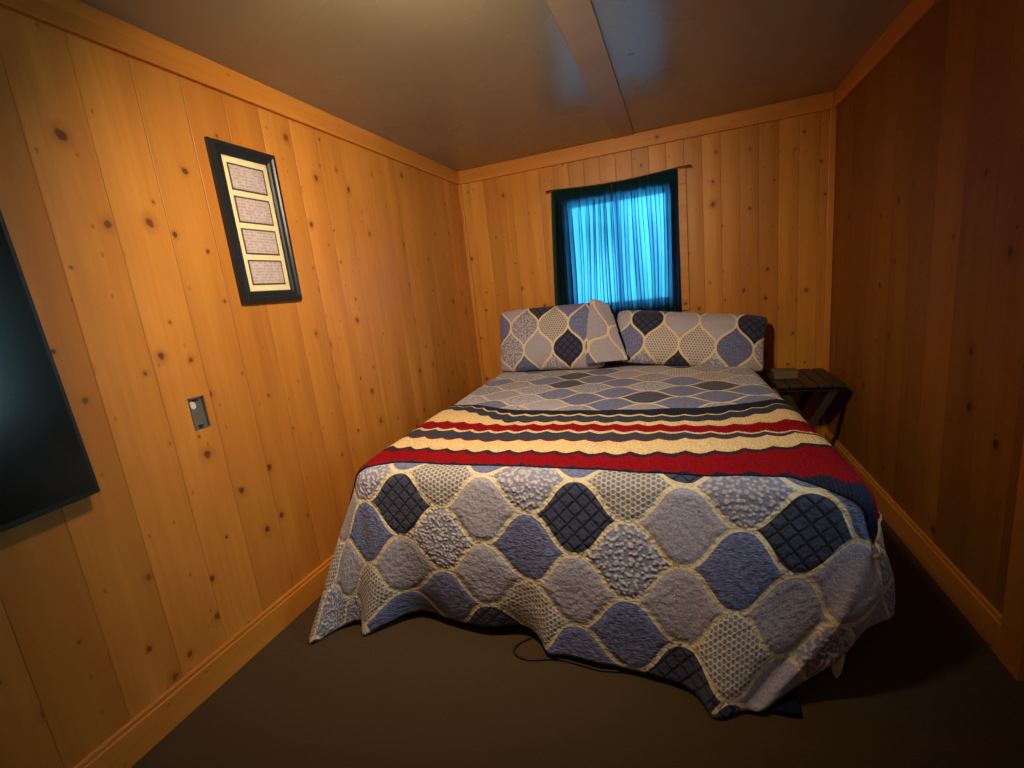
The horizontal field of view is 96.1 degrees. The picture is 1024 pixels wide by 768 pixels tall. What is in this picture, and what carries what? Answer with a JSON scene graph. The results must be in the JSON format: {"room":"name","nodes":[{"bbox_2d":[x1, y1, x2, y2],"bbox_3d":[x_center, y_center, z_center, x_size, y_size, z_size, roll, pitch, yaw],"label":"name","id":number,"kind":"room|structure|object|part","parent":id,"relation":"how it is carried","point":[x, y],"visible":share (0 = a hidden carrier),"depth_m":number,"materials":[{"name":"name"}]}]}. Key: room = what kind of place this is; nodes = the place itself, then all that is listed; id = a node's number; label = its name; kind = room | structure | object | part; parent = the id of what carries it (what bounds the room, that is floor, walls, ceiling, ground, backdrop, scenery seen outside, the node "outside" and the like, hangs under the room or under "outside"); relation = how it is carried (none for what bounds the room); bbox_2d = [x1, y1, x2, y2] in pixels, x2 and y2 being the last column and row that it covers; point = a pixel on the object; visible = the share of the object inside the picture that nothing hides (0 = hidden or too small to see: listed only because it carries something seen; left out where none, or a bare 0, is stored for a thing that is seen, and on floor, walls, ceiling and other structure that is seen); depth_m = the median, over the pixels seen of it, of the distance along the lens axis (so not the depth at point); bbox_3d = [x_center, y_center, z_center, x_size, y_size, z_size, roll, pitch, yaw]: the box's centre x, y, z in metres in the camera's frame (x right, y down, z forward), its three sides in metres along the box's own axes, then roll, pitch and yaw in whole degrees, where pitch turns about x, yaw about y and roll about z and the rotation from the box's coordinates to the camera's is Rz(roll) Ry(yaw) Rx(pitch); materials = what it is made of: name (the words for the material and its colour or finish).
{"room":"bedroom","nodes":[
{"label":"bedroom","id":0,"kind":"room"},
{"bbox_2d":[0,6,481,767],"bbox_3d":[-1.242,-0.028,1.691,0.100,2.349,5.183,-2,12,20],"label":"wall","id":1,"kind":"structure","parent":0,"point":[109,205],"depth_m":1.65,"materials":[{"name":"brown wood"}]},
{"bbox_2d":[0,210,99,532],"bbox_3d":[-1.551,0.105,0.618,0.060,0.898,1.513,-2,12,20],"label":"television","id":2,"kind":"object","parent":1,"relation":"attached to","point":[46,467],"visible":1,"depth_m":1.23,"materials":[{"name":"black plastic"}]},
{"bbox_2d":[187,396,210,430],"bbox_3d":[-1.192,0.110,1.733,0.046,0.120,0.060,-2,12,20],"label":"electrical box","id":3,"kind":"object","parent":1,"relation":"attached to","point":[197,406],"visible":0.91,"depth_m":1.73,"materials":[{"name":"metal"}]},
{"bbox_2d":[72,555,332,767],"bbox_3d":[-1.068,1.048,1.890,0.020,0.135,5.183,-2,12,20],"label":"baseboard","id":4,"kind":"structure","parent":1,"relation":"attached to","point":[138,736],"depth_m":1.68,"materials":[{"name":"brown wood"}]},
{"bbox_2d":[0,0,459,184],"bbox_3d":[-1.307,-1.125,1.446,0.020,0.102,5.183,-2,12,20],"label":"trim","id":5,"kind":"structure","parent":1,"relation":"attached to","point":[78,18],"depth_m":1.74,"materials":[{"name":"brown wood"}]},
{"bbox_2d":[204,136,301,303],"bbox_3d":[-1.089,-0.677,1.982,0.026,0.640,0.322,-2,12,20],"label":"picture frame","id":6,"kind":"object","parent":1,"relation":"attached to","point":[246,180],"visible":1,"depth_m":1.97,"materials":[{"name":"black wood"}]},
{"bbox_2d":[79,0,910,170],"bbox_3d":[-0.077,-1.246,0.970,2.863,0.060,5.383,-2,12,20],"label":"ceiling","id":7,"kind":"structure","parent":0,"point":[459,85],"depth_m":2.06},
{"bbox_2d":[546,0,633,138],"bbox_3d":[-0.051,-1.212,0.958,0.145,0.007,5.164,-2,12,20],"label":"ceiling beam","id":8,"kind":"structure","parent":7,"relation":"attached to","point":[577,21],"depth_m":2.09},
{"bbox_2d":[131,517,1023,767],"bbox_3d":[0.182,1.111,1.451,2.863,0.080,5.383,-2,12,20],"label":"floor","id":9,"kind":"structure","parent":0,"point":[920,687],"depth_m":1.50,"materials":[{"name":"carpet"}]},
{"bbox_2d":[513,633,632,671],"bbox_3d":[0.345,0.983,1.758,0.672,0.008,0.278,-4,12,13],"label":"cord","id":10,"kind":"object","parent":9,"relation":"on","point":[535,634],"visible":0.7,"depth_m":1.70,"materials":[{"name":"black plastic"}]},
{"bbox_2d":[308,363,894,718],"bbox_3d":[0.475,0.440,2.607,2.292,0.710,2.435,-2,12,20],"label":"quilt","id":11,"kind":"object","parent":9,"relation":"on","point":[736,592],"visible":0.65,"depth_m":1.59,"materials":[{"name":"fabric"}]},
{"bbox_2d":[500,299,629,371],"bbox_3d":[0.381,-0.372,3.565,1.044,0.512,0.251,-1,13,24],"label":"pillow","id":12,"kind":"object","parent":11,"relation":"on","point":[582,335],"visible":1,"depth_m":3.50,"materials":[{"name":"fabric"}]},
{"bbox_2d":[349,399,889,561],"bbox_3d":[0.330,0.320,2.092,1.958,0.251,0.971,-2,12,20],"label":"crocheted blanket","id":13,"kind":"object","parent":11,"relation":"on","point":[766,438],"visible":0.98,"depth_m":1.87,"materials":[{"name":"fabric"}]},
{"bbox_2d":[617,310,766,371],"bbox_3d":[1.243,-0.317,3.288,1.035,0.467,0.272,-1,13,24],"label":"pillow","id":14,"kind":"object","parent":11,"relation":"on","point":[649,337],"visible":0.97,"depth_m":3.19,"materials":[{"name":"fabric"}]},
{"bbox_2d":[761,688,800,718],"bbox_3d":[0.832,0.956,1.563,0.190,0.036,0.330,-2,12,20],"label":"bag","id":15,"kind":"object","parent":9,"relation":"on","point":[788,705],"visible":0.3,"depth_m":1.41,"materials":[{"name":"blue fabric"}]},
{"bbox_2d":[763,368,846,427],"bbox_3d":[1.913,0.246,3.055,0.362,0.604,0.500,-2,12,20],"label":"side table","id":16,"kind":"object","parent":9,"relation":"on","point":[816,379],"visible":0.6,"depth_m":2.85,"materials":[{"name":"brown wood"}]},
{"bbox_2d":[771,368,798,378],"bbox_3d":[1.788,-0.070,3.023,0.136,0.049,0.126,-2,12,20],"label":"cardboard box","id":17,"kind":"object","parent":16,"relation":"on","point":[777,373],"visible":1,"depth_m":2.98,"materials":[{"name":"brown cardboard"}]},
{"bbox_3d":[1.787,-0.087,3.019,0.136,0.014,0.126,-2,12,20],"label":"box lid","id":18,"kind":"part","parent":17,"relation":"part of","materials":[{"name":"brown cardboard"}]},
{"bbox_3d":[1.869,0.298,2.903,0.324,0.573,0.022,-2,12,20],"label":"leg","id":19,"kind":"part","parent":16,"relation":"part of","materials":[{"name":"brown wood"}]},
{"bbox_3d":[1.958,0.226,3.208,0.324,0.573,0.022,-2,12,20],"label":"leg","id":20,"kind":"part","parent":16,"relation":"part of","materials":[{"name":"brown wood"}]},
{"bbox_3d":[1.816,0.028,2.815,0.350,0.027,0.035,-2,12,20],"label":"cross rail","id":21,"kind":"part","parent":16,"relation":"part of","materials":[{"name":"brown wood"}]},
{"bbox_3d":[1.838,0.307,2.878,0.324,0.573,0.022,-2,12,20],"label":"leg","id":22,"kind":"part","parent":16,"relation":"part of","materials":[{"name":"brown wood"}]},
{"bbox_2d":[461,110,828,427],"bbox_3d":[0.931,-0.663,3.629,2.863,2.349,0.100,-2,12,20],"label":"wall","id":23,"kind":"structure","parent":0,"point":[756,194],"depth_m":3.28,"materials":[{"name":"brown wood"}]},
{"bbox_2d":[458,185,484,385],"bbox_3d":[-0.316,-0.558,4.044,0.030,2.247,0.018,-2,12,20],"label":"trim","id":24,"kind":"structure","parent":23,"relation":"attached to","point":[459,186],"depth_m":3.97,"materials":[{"name":"brown wood"}]},
{"bbox_2d":[545,164,690,192],"bbox_3d":[0.757,-1.497,3.394,1.052,0.032,0.038,-2,12,20],"label":"curtain rod","id":25,"kind":"object","parent":23,"relation":"attached to","point":[690,164],"visible":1,"depth_m":3.37,"materials":[{"name":"metal"}]},
{"bbox_2d":[551,184,618,318],"bbox_3d":[0.546,-0.997,3.582,0.508,1.025,0.050,-2,12,20],"label":"curtain","id":26,"kind":"object","parent":25,"relation":"hanging from","point":[584,263],"visible":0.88,"depth_m":3.56,"materials":[{"name":"blue fabric"}]},
{"bbox_2d":[612,168,681,311],"bbox_3d":[0.999,-1.011,3.412,0.464,1.023,0.045,-2,12,20],"label":"curtain","id":27,"kind":"object","parent":25,"relation":"hanging from","point":[645,209],"visible":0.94,"depth_m":3.41,"materials":[{"name":"blue fabric"}]},
{"bbox_2d":[567,168,689,309],"bbox_3d":[0.838,-1.034,3.547,0.965,0.995,0.088,-2,12,20],"label":"window","id":28,"kind":"structure","parent":23,"relation":"in","point":[682,197],"depth_m":3.35,"materials":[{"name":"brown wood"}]},
{"bbox_2d":[458,91,833,184],"bbox_3d":[0.791,-1.744,3.351,2.623,0.102,0.020,-2,12,20],"label":"trim","id":29,"kind":"structure","parent":23,"relation":"attached to","point":[820,102],"depth_m":3.25,"materials":[{"name":"brown wood"}]},
{"bbox_2d":[821,108,836,436],"bbox_3d":[2.146,-0.642,3.127,0.038,2.247,0.020,-2,12,20],"label":"trim","id":30,"kind":"structure","parent":23,"relation":"attached to","point":[832,112],"depth_m":3.06,"materials":[{"name":"brown wood"}]},
{"bbox_2d":[827,0,1023,613],"bbox_3d":[1.346,-0.117,0.729,0.100,2.349,5.183,-2,12,20],"label":"wall","id":31,"kind":"structure","parent":0,"point":[927,326],"depth_m":1.80,"materials":[{"name":"brown wood"}]},
{"bbox_2d":[833,0,939,107],"bbox_3d":[1.169,-1.209,0.526,0.020,0.102,5.183,-2,12,20],"label":"trim","id":32,"kind":"structure","parent":31,"relation":"attached to","point":[915,10],"depth_m":2.17,"materials":[{"name":"brown wood"}]},
{"bbox_2d":[824,429,1001,655],"bbox_3d":[1.936,0.610,2.421,0.020,0.135,2.013,-2,12,20],"label":"baseboard","id":33,"kind":"structure","parent":31,"relation":"attached to","point":[980,613],"depth_m":1.88,"materials":[{"name":"brown wood"}]},
{"bbox_2d":[997,439,1023,681],"bbox_3d":[1.339,-0.003,0.814,0.120,2.095,1.055,-2,12,20],"label":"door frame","id":34,"kind":"structure","parent":31,"relation":"in","point":[1011,641],"depth_m":1.42,"materials":[{"name":"brown wood"}]}
]}

